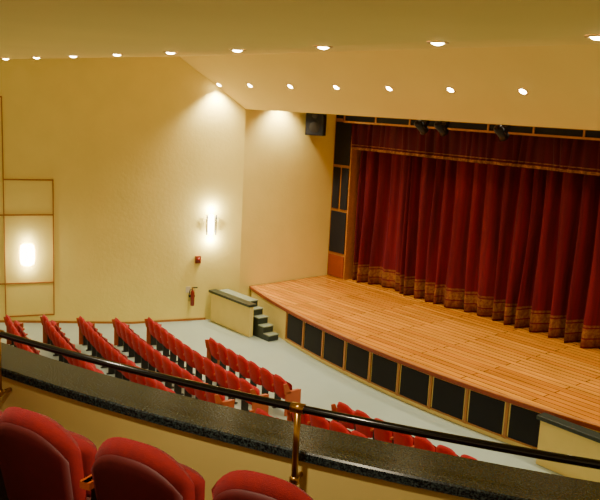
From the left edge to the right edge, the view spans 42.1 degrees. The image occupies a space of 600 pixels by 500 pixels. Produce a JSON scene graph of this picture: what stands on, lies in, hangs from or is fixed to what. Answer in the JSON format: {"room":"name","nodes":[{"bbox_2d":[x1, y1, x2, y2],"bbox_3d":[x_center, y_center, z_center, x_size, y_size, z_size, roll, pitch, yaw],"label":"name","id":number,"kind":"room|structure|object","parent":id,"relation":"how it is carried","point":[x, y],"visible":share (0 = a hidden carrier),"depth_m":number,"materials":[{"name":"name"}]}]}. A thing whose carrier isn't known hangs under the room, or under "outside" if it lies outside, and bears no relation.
{"room":"auditorium","nodes":[
{"label":"auditorium","id":0,"kind":"room"},
{"bbox_2d":[0,56,335,321],"bbox_3d":[-8.638,-1.727,23.199,23.507,9.500,1.550,-2,12,-26],"label":"wall","id":1,"kind":"structure","parent":0,"point":[137,152],"depth_m":24.41,"materials":[{"name":"beige paint"}]},
{"bbox_2d":[0,96,54,316],"bbox_3d":[-8.766,-1.189,22.926,2.920,6.570,0.032,-1,11,-22],"label":"trim","id":2,"kind":"structure","parent":1,"relation":"attached to","point":[3,214],"depth_m":23.31,"materials":[{"name":"brown wood"}]},
{"bbox_2d":[20,244,34,265],"bbox_3d":[-8.156,0.153,23.346,0.420,0.660,0.219,-1,11,-22],"label":"wall sconce","id":3,"kind":"object","parent":1,"relation":"attached to","point":[27,251],"visible":1,"depth_m":23.27,"materials":[{"name":"white glass"}]},
{"bbox_2d":[0,318,204,323],"bbox_3d":[-11.367,1.946,22.516,17.783,1.165,0.026,-1,11,-22],"label":"baseboard","id":4,"kind":"structure","parent":1,"relation":"attached to","point":[188,319],"depth_m":24.74,"materials":[{"name":"brown wood"}]},
{"bbox_2d":[186,287,197,305],"bbox_3d":[-3.544,1.518,25.524,0.360,0.620,0.181,-1,11,-22],"label":"fire extinguisher","id":5,"kind":"object","parent":1,"relation":"attached to","point":[188,289],"visible":1,"depth_m":25.48,"materials":[{"name":"red metal"}]},
{"bbox_2d":[195,256,200,262],"bbox_3d":[-3.313,0.319,25.412,0.180,0.240,0.110,-1,11,-22],"label":"fire alarm","id":6,"kind":"object","parent":1,"relation":"attached to","point":[197,258],"visible":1,"depth_m":25.38,"materials":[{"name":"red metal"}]},
{"bbox_2d":[206,215,216,234],"bbox_3d":[-2.884,-0.819,25.346,0.352,0.660,0.120,-1,11,-22],"label":"wall sconce","id":7,"kind":"object","parent":1,"relation":"attached to","point":[209,220],"visible":1,"depth_m":25.30,"materials":[{"name":"white glass"}]},
{"bbox_2d":[305,113,326,135],"bbox_3d":[0.556,-4.382,26.710,0.640,0.900,0.545,5,11,11],"label":"loudspeaker","id":8,"kind":"object","parent":1,"relation":"attached to","point":[315,125],"visible":0.78,"depth_m":26.47,"materials":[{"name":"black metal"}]},
{"bbox_2d":[0,319,562,475],"bbox_3d":[-0.636,4.124,14.404,22.700,1.295,33.000,-6,14,-40],"label":"floor","id":9,"kind":"structure","parent":0,"point":[321,385],"depth_m":20.75,"materials":[{"name":"grey concrete"}]},
{"bbox_2d":[4,314,39,354],"bbox_3d":[-5.901,2.783,18.113,0.697,1.002,7.654,-4,12,-32],"label":"theater seats","id":10,"kind":"object","parent":9,"relation":"on","point":[16,328],"visible":0.24,"depth_m":20.20,"materials":[{"name":"red fabric"}]},
{"bbox_2d":[40,314,103,373],"bbox_3d":[-5.117,2.795,18.650,0.693,1.000,7.452,-4,12,-32],"label":"theater seats","id":11,"kind":"object","parent":9,"relation":"on","point":[53,335],"visible":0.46,"depth_m":19.85,"materials":[{"name":"red fabric"}]},
{"bbox_2d":[76,316,174,392],"bbox_3d":[-4.284,2.823,19.099,0.677,0.995,7.046,-4,12,-32],"label":"theater seats","id":12,"kind":"object","parent":9,"relation":"on","point":[89,335],"visible":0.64,"depth_m":19.64,"materials":[{"name":"red fabric"}]},
{"bbox_2d":[112,317,234,407],"bbox_3d":[-3.450,2.852,19.549,0.660,0.990,6.639,-4,12,-32],"label":"theater seats","id":13,"kind":"object","parent":9,"relation":"on","point":[144,353],"visible":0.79,"depth_m":19.40,"materials":[{"name":"red fabric"}]},
{"bbox_2d":[144,317,268,412],"bbox_3d":[-2.666,2.863,20.086,0.656,0.988,6.437,-4,12,-32],"label":"theater seats","id":14,"kind":"object","parent":9,"relation":"on","point":[164,341],"visible":0.91,"depth_m":19.48,"materials":[{"name":"red fabric"}]},
{"bbox_2d":[209,289,256,336],"bbox_3d":[-2.198,2.004,24.981,0.300,1.045,2.260,-6,14,-40],"label":"parapet","id":15,"kind":"object","parent":9,"relation":"on","point":[232,312],"visible":1,"depth_m":24.81,"materials":[{"name":"beige paint"}]},
{"bbox_2d":[220,289,278,341],"bbox_3d":[-1.679,2.050,24.927,0.380,1.025,2.820,-6,14,-40],"label":"steps","id":16,"kind":"structure","parent":9,"relation":"on","point":[262,329],"depth_m":24.31,"materials":[{"name":"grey stone"}]},
{"bbox_2d":[205,337,300,415],"bbox_3d":[-1.297,3.066,19.660,0.558,0.954,3.936,-4,13,-34],"label":"theater seats","id":17,"kind":"object","parent":9,"relation":"on","point":[217,353],"visible":0.91,"depth_m":19.07,"materials":[{"name":"red fabric"}]},
{"bbox_2d":[249,408,271,416],"bbox_3d":[0.557,3.947,14.653,0.563,0.946,4.226,-7,14,-43],"label":"theater seats","id":18,"kind":"object","parent":9,"relation":"on","point":[258,410],"visible":0.02,"depth_m":15.69,"materials":[{"name":"red fabric"}]},
{"bbox_2d":[286,410,367,437],"bbox_3d":[1.285,3.941,15.272,0.565,0.947,4.227,-7,14,-43],"label":"theater seats","id":19,"kind":"object","parent":9,"relation":"on","point":[320,422],"visible":0.2,"depth_m":15.79,"materials":[{"name":"red fabric"}]},
{"bbox_2d":[331,401,476,459],"bbox_3d":[2.146,3.969,15.747,0.555,0.947,3.827,-7,15,-44],"label":"theater seats","id":20,"kind":"object","parent":9,"relation":"on","point":[376,434],"visible":0.34,"depth_m":15.83,"materials":[{"name":"red fabric"}]},
{"bbox_2d":[249,275,599,448],"bbox_3d":[5.162,3.164,20.675,5.670,1.057,18.364,-6,14,-40],"label":"stage","id":21,"kind":"object","parent":9,"relation":"on","point":[483,375],"visible":0.94,"depth_m":20.48,"materials":[{"name":"brown wood"}]},
{"bbox_2d":[327,115,599,279],"bbox_3d":[7.153,-0.565,21.179,0.980,6.295,18.840,-6,14,-40],"label":"frame","id":22,"kind":"object","parent":21,"relation":"on","point":[346,162],"visible":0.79,"depth_m":27.65,"materials":[{"name":"brown wood"}]},
{"bbox_2d":[351,123,599,175],"bbox_3d":[7.124,-2.567,20.668,0.289,1.022,16.936,-6,14,-40],"label":"curtain valance","id":23,"kind":"object","parent":22,"relation":"attached to","point":[580,156],"visible":0.8,"depth_m":22.66,"materials":[{"name":"red fabric"}]},
{"bbox_2d":[352,150,599,347],"bbox_3d":[7.400,-0.205,21.472,0.723,5.486,16.960,-6,14,-40],"label":"stage curtain","id":24,"kind":"object","parent":22,"relation":"hanging from","point":[518,246],"depth_m":23.59,"materials":[{"name":"red fabric"}]},
{"bbox_2d":[536,412,599,481],"bbox_3d":[6.009,4.215,15.157,0.280,1.085,3.200,-6,14,-40],"label":"parapet","id":25,"kind":"object","parent":9,"relation":"on","point":[558,435],"visible":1,"depth_m":15.74,"materials":[{"name":"beige paint"}]},
{"bbox_2d":[0,0,599,129],"bbox_3d":[-0.255,-3.099,13.082,22.750,1.700,33.000,-6,14,-40],"label":"ceiling","id":26,"kind":"structure","parent":0,"point":[495,48],"depth_m":12.74,"materials":[{"name":"paint"}]},
{"bbox_2d":[163,51,177,54],"bbox_3d":[-2.132,-3.238,12.837,0.246,0.039,0.246,-6,14,-40],"label":"recessed light","id":27,"kind":"object","parent":26,"relation":"in","point":[167,52],"visible":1,"depth_m":12.77,"materials":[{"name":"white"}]},
{"bbox_2d":[229,49,245,51],"bbox_3d":[-0.917,-2.913,11.413,0.246,0.039,0.246,-6,14,-40],"label":"recessed light","id":28,"kind":"object","parent":26,"relation":"in","point":[234,50],"visible":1,"depth_m":11.35,"materials":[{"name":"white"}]},
{"bbox_2d":[314,45,332,48],"bbox_3d":[0.298,-2.588,9.989,0.246,0.039,0.246,-6,14,-40],"label":"recessed light","id":29,"kind":"object","parent":26,"relation":"in","point":[316,46],"visible":1,"depth_m":9.93,"materials":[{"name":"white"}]},
{"bbox_2d":[332,84,339,90],"bbox_3d":[0.944,-4.237,20.328,0.205,0.153,0.246,-6,14,-40],"label":"recessed light","id":30,"kind":"object","parent":26,"relation":"in","point":[334,86],"visible":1,"depth_m":20.29,"materials":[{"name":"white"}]},
{"bbox_2d":[385,85,393,91],"bbox_3d":[2.159,-3.912,18.904,0.205,0.153,0.246,-6,14,-40],"label":"recessed light","id":31,"kind":"object","parent":26,"relation":"in","point":[388,88],"visible":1,"depth_m":18.87,"materials":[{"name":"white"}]},
{"bbox_2d":[427,41,448,45],"bbox_3d":[1.512,-2.263,8.564,0.246,0.039,0.246,-6,14,-40],"label":"recessed light","id":32,"kind":"object","parent":26,"relation":"in","point":[437,43],"visible":1,"depth_m":8.50,"materials":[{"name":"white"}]},
{"bbox_2d":[446,86,455,93],"bbox_3d":[3.374,-3.588,17.480,0.205,0.153,0.246,-6,14,-40],"label":"recessed light","id":33,"kind":"object","parent":26,"relation":"in","point":[449,89],"visible":1,"depth_m":17.44,"materials":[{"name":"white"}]},
{"bbox_2d":[517,87,528,94],"bbox_3d":[4.588,-3.263,16.055,0.205,0.153,0.246,-6,14,-40],"label":"recessed light","id":34,"kind":"object","parent":26,"relation":"in","point":[522,91],"visible":1,"depth_m":16.02,"materials":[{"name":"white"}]},
{"bbox_2d":[584,35,599,39],"bbox_3d":[2.727,-1.939,7.140,0.246,0.039,0.246,-6,14,-40],"label":"recessed light","id":35,"kind":"object","parent":26,"relation":"in","point":[594,37],"visible":1,"depth_m":7.09,"materials":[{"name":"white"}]},
{"bbox_3d":[-2.476,1.557,4.530,11.517,1.750,21.613,-6,14,-40],"label":"floor","id":36,"kind":"structure","parent":0,"visible":0},
{"bbox_2d":[0,410,2,499],"bbox_3d":[-2.040,1.206,4.774,0.760,0.950,0.489,9,12,29],"label":"seat","id":37,"kind":"object","parent":36,"relation":"on","point":[1,412],"visible":0.02,"depth_m":4.60,"materials":[{"name":"fabric"}]},
{"bbox_2d":[0,407,96,499],"bbox_3d":[-1.418,1.299,4.440,0.760,0.950,0.489,8,12,27],"label":"seat","id":38,"kind":"object","parent":36,"relation":"on","point":[40,459],"visible":0.97,"depth_m":4.20,"materials":[{"name":"fabric"}]},
{"bbox_2d":[82,437,204,499],"bbox_3d":[-0.781,1.387,4.133,0.760,0.950,0.489,8,12,24],"label":"seat","id":39,"kind":"object","parent":36,"relation":"on","point":[122,468],"visible":1,"depth_m":3.87,"materials":[{"name":"fabric"}]},
{"bbox_2d":[211,470,312,499],"bbox_3d":[-0.131,1.472,3.855,0.760,0.950,0.489,7,11,22],"label":"seat","id":40,"kind":"object","parent":36,"relation":"on","point":[238,484],"visible":1,"depth_m":3.59,"materials":[{"name":"fabric"}]},
{"bbox_2d":[0,342,599,499],"bbox_3d":[-1.528,1.284,6.945,16.262,1.200,2.648,9,12,32],"label":"balcony parapet","id":41,"kind":"object","parent":36,"relation":"attached to","point":[214,440],"visible":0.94,"depth_m":4.84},
{"bbox_2d":[0,330,599,485],"bbox_3d":[-1.234,0.545,7.329,5.194,0.510,15.099,-6,14,-40],"label":"handrail","id":42,"kind":"object","parent":41,"relation":"attached to","point":[297,408],"depth_m":4.47,"materials":[{"name":"black metal"}]},
{"bbox_3d":[5.300,-3.550,18.718,0.060,0.898,16.500,-6,14,-40],"label":"bar","id":43,"kind":"object","parent":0,"visible":0},
{"bbox_2d":[414,120,429,134],"bbox_3d":[3.279,-3.372,21.103,0.453,0.506,0.320,-6,14,-40],"label":"spotlight","id":44,"kind":"object","parent":43,"relation":"hanging from","point":[422,127],"visible":0.87,"depth_m":21.01,"materials":[{"name":"black metal"}]},
{"bbox_2d":[434,121,449,135],"bbox_3d":[3.726,-3.252,20.578,0.453,0.506,0.320,-6,14,-40],"label":"spotlight","id":45,"kind":"object","parent":43,"relation":"hanging from","point":[442,129],"visible":0.82,"depth_m":20.48,"materials":[{"name":"black metal"}]},
{"bbox_2d":[493,124,510,140],"bbox_3d":[4.941,-2.927,19.154,0.453,0.506,0.320,-6,14,-40],"label":"spotlight","id":46,"kind":"object","parent":43,"relation":"hanging from","point":[502,133],"visible":0.89,"depth_m":19.05,"materials":[{"name":"black metal"}]}
]}

